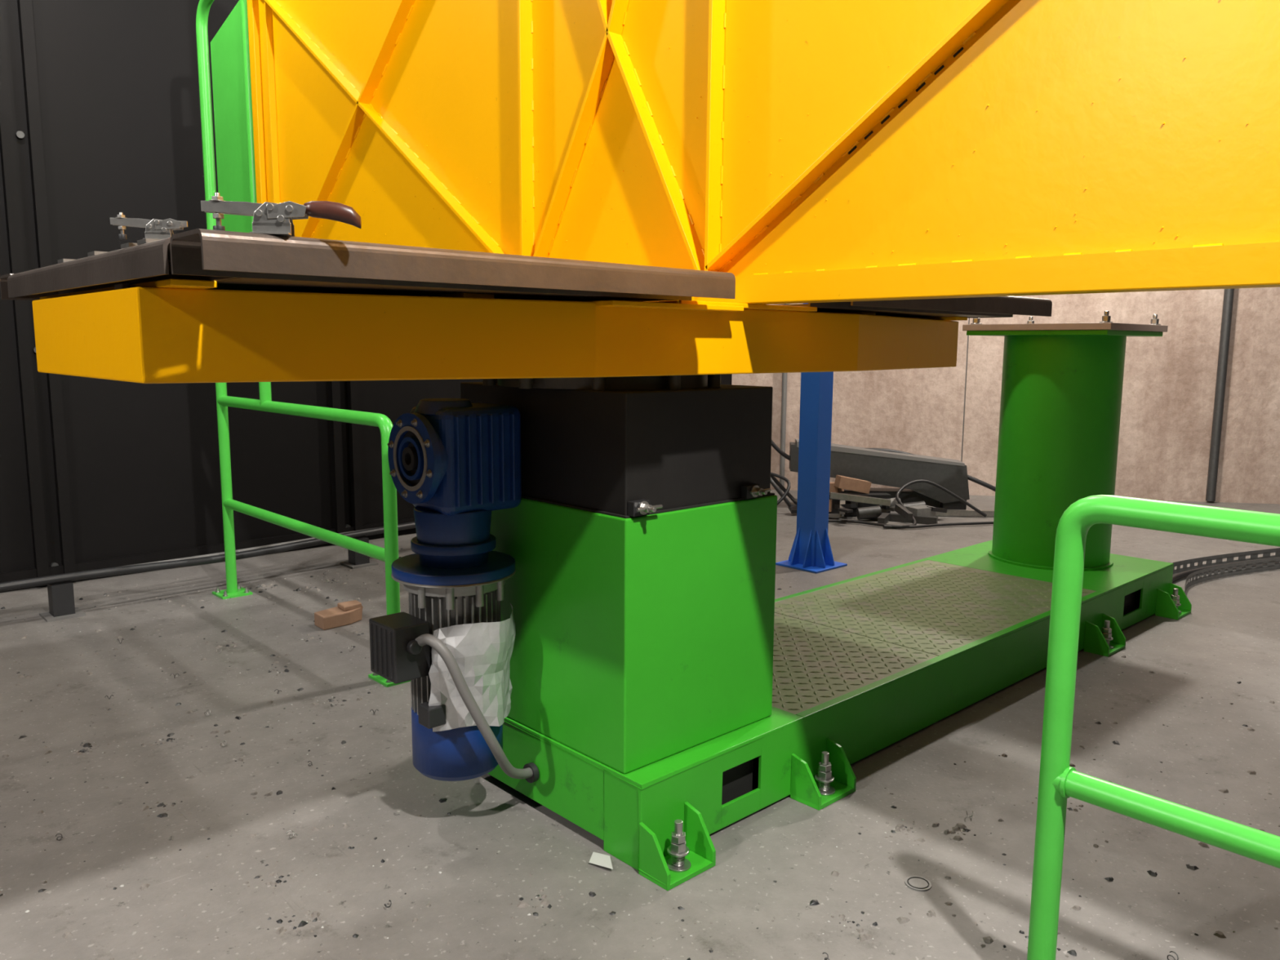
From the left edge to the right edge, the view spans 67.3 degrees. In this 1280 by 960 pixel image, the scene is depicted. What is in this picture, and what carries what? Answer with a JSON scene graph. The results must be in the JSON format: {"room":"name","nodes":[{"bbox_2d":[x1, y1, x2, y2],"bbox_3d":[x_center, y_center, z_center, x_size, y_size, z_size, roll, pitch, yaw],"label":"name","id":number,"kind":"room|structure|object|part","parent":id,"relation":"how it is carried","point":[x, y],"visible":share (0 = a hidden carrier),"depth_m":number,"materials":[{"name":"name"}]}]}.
{"room":"factory floor","nodes":[
{"label":"factory floor","id":0,"kind":"room"},
{"bbox_2d":[0,0,732,592],"bbox_3d":[-3.965,-1.890,5.018,13.900,5.200,0.160,-7,11,-42],"label":"wall","id":1,"kind":"structure","parent":0,"point":[100,113],"depth_m":5.85,"materials":[{"name":"metal"}]},
{"bbox_2d":[0,489,1279,959],"bbox_3d":[3.221,1.028,3.616,22.000,0.100,13.000,-7,11,-42],"label":"floor","id":2,"kind":"structure","parent":0,"point":[1230,635],"depth_m":3.02,"materials":[{"name":"concrete"}]},
{"bbox_2d":[0,521,415,622],"bbox_3d":[-3.447,0.653,4.800,5.907,0.231,0.226,-7,11,-44],"label":"pipe","id":3,"kind":"object","parent":2,"relation":"on","point":[60,587],"visible":0.77,"depth_m":5.37,"materials":[{"name":"black metal"}]},
{"bbox_2d":[195,0,410,687],"bbox_3d":[-1.712,-0.902,4.672,0.170,3.367,2.079,-7,11,-42],"label":"handrail","id":4,"kind":"object","parent":2,"relation":"on","point":[229,47],"visible":0.68,"depth_m":4.96,"materials":[{"name":"metal"}]},
{"bbox_2d":[314,600,362,630],"bbox_3d":[-1.575,0.701,5.031,0.245,0.095,0.162,-7,11,-42],"label":"wood block","id":5,"kind":"object","parent":2,"relation":"on","point":[346,613],"visible":1,"depth_m":4.98,"materials":[{"name":"brown wood"}]},
{"bbox_2d":[588,852,613,869],"bbox_3d":[-0.103,1.074,2.721,0.109,0.009,0.066,6,9,33],"label":"paper scrap","id":6,"kind":"object","parent":2,"relation":"on","point":[598,859],"visible":1,"depth_m":2.72,"materials":[{"name":"grey paper"}]},
{"bbox_2d":[0,548,1279,959],"bbox_3d":[-0.871,0.900,3.886,5.606,0.027,5.808,-7,11,-42],"label":"debris","id":7,"kind":"object","parent":2,"relation":"on","point":[316,914],"visible":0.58,"depth_m":2.91,"materials":[{"name":"black paper"}]},
{"bbox_2d":[775,302,847,573],"bbox_3d":[1.150,-0.377,6.295,0.340,1.912,0.340,-7,11,-42],"label":"steel post","id":8,"kind":"object","parent":2,"relation":"on","point":[811,550],"visible":0.8,"depth_m":6.29,"materials":[{"name":"blue metal"}]},
{"bbox_2d":[487,539,1191,890],"bbox_3d":[1.152,0.725,4.388,4.093,0.260,1.232,-7,11,-42],"label":"base frame","id":9,"kind":"object","parent":2,"relation":"on","point":[862,664],"visible":0.72,"depth_m":3.56,"materials":[{"name":"green paint"}]},
{"bbox_2d":[460,374,777,773],"bbox_3d":[-0.102,0.205,3.094,0.744,1.115,0.905,-7,11,-42],"label":"pedestal","id":10,"kind":"object","parent":9,"relation":"on","point":[641,536],"visible":0.84,"depth_m":2.81,"materials":[{"name":"green paint"}]},
{"bbox_2d":[368,398,538,782],"bbox_3d":[-0.559,0.359,2.855,0.440,1.192,0.429,-7,11,-42],"label":"motor","id":11,"kind":"object","parent":10,"relation":"attached to","point":[457,461],"visible":1,"depth_m":2.78,"materials":[{"name":"blue paint"}]},
{"bbox_2d":[0,228,1052,383],"bbox_3d":[-0.123,-0.475,3.012,2.930,0.253,1.540,-7,11,-42],"label":"table","id":12,"kind":"object","parent":10,"relation":"on","point":[197,305],"visible":0.97,"depth_m":2.01,"materials":[{"name":"yellow paint"}]},
{"bbox_2d":[110,212,187,239],"bbox_3d":[-0.873,-0.451,1.714,0.125,0.048,0.043,-1,8,-11],"label":"clamp","id":13,"kind":"object","parent":12,"relation":"on","point":[155,228],"visible":0.89,"depth_m":1.71,"materials":[{"name":"metal"}]},
{"bbox_2d":[200,192,361,236],"bbox_3d":[-0.580,-0.430,1.562,0.246,0.066,0.060,-1,8,-7],"label":"clamp","id":14,"kind":"object","parent":12,"relation":"on","point":[268,218],"visible":0.94,"depth_m":1.55,"materials":[{"name":"zinc-plated steel"},{"name":"red-brown plastic"}]},
{"bbox_3d":[-0.163,-0.562,2.962,2.790,0.068,1.234,-7,11,-42],"label":"table plate","id":15,"kind":"part","parent":12,"relation":"part of","materials":[{"name":"metal"}]},
{"bbox_2d":[246,0,1279,304],"bbox_3d":[-0.111,-1.646,2.838,0.100,2.250,5.186,-7,11,-42],"label":"steel frame","id":16,"kind":"object","parent":12,"relation":"on","point":[802,151],"visible":0.83,"depth_m":2.38,"materials":[{"name":"paint"}]},
{"bbox_3d":[1.069,0.613,4.293,2.400,0.014,0.930,-7,11,-42],"label":"checker plate","id":17,"kind":"part","parent":9,"relation":"part of","materials":[{"name":"metal"}]},
{"bbox_2d":[988,335,1126,571],"bbox_3d":[2.348,-0.177,5.422,0.660,1.257,0.660,-7,11,-42],"label":"tube","id":18,"kind":"object","parent":9,"relation":"on","point":[1060,406],"visible":0.86,"depth_m":5.17,"materials":[{"name":"green paint"}]},
{"bbox_2d":[966,329,1162,336],"bbox_3d":[2.352,-0.811,5.333,0.760,0.025,0.760,-7,11,-42],"label":"flange","id":19,"kind":"object","parent":18,"relation":"on","point":[1055,332],"visible":0.88,"depth_m":5.05,"materials":[{"name":"green paint"}]},
{"bbox_2d":[962,311,1168,332],"bbox_3d":[2.353,-0.871,5.325,0.780,0.095,0.800,-7,11,-42],"label":"mounting plate","id":20,"kind":"object","parent":19,"relation":"on","point":[1105,324],"visible":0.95,"depth_m":5.05,"materials":[{"name":"metal"}]},
{"bbox_2d":[770,438,995,528],"bbox_3d":[2.077,-0.187,8.273,2.583,1.025,1.304,3,8,16],"label":"pile","id":21,"kind":"object","parent":2,"relation":"on","point":[930,486],"visible":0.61,"depth_m":8.48,"materials":[{"name":"metal"}]},
{"bbox_2d":[904,875,931,891],"bbox_3d":[0.758,1.099,2.622,0.070,0.004,0.070,-7,11,-42],"label":"disc","id":22,"kind":"object","parent":2,"relation":"on","point":[914,882],"visible":1,"depth_m":2.62,"materials":[{"name":"grey"}]},
{"bbox_2d":[1026,494,1279,959],"bbox_3d":[1.553,0.700,1.347,0.170,1.159,2.125,-7,11,-42],"label":"handrail","id":23,"kind":"object","parent":2,"relation":"on","point":[1059,781],"visible":1,"depth_m":1.97,"materials":[{"name":"metal"}]},
{"bbox_2d":[1172,547,1279,592],"bbox_3d":[4.326,0.542,6.477,2.998,0.080,0.407,-4,9,-28],"label":"cable tray","id":24,"kind":"object","parent":2,"relation":"on","point":[1184,577],"visible":0.66,"depth_m":6.30,"materials":[{"name":"grey metal"}]},
{"bbox_2d":[731,287,1279,503],"bbox_3d":[6.573,-2.345,8.730,11.394,5.200,0.150,2,8,9],"label":"wall","id":25,"kind":"structure","parent":0,"point":[1170,379],"depth_m":9.16,"materials":[{"name":"grey concrete"}]},
{"bbox_2d":[779,288,1234,501],"bbox_3d":[3.451,-2.315,9.102,4.094,5.000,0.079,2,8,9],"label":"conduit","id":26,"kind":"object","parent":25,"relation":"attached to","point":[1228,294],"visible":0.42,"depth_m":9.00,"materials":[{"name":"metal"}]}
]}

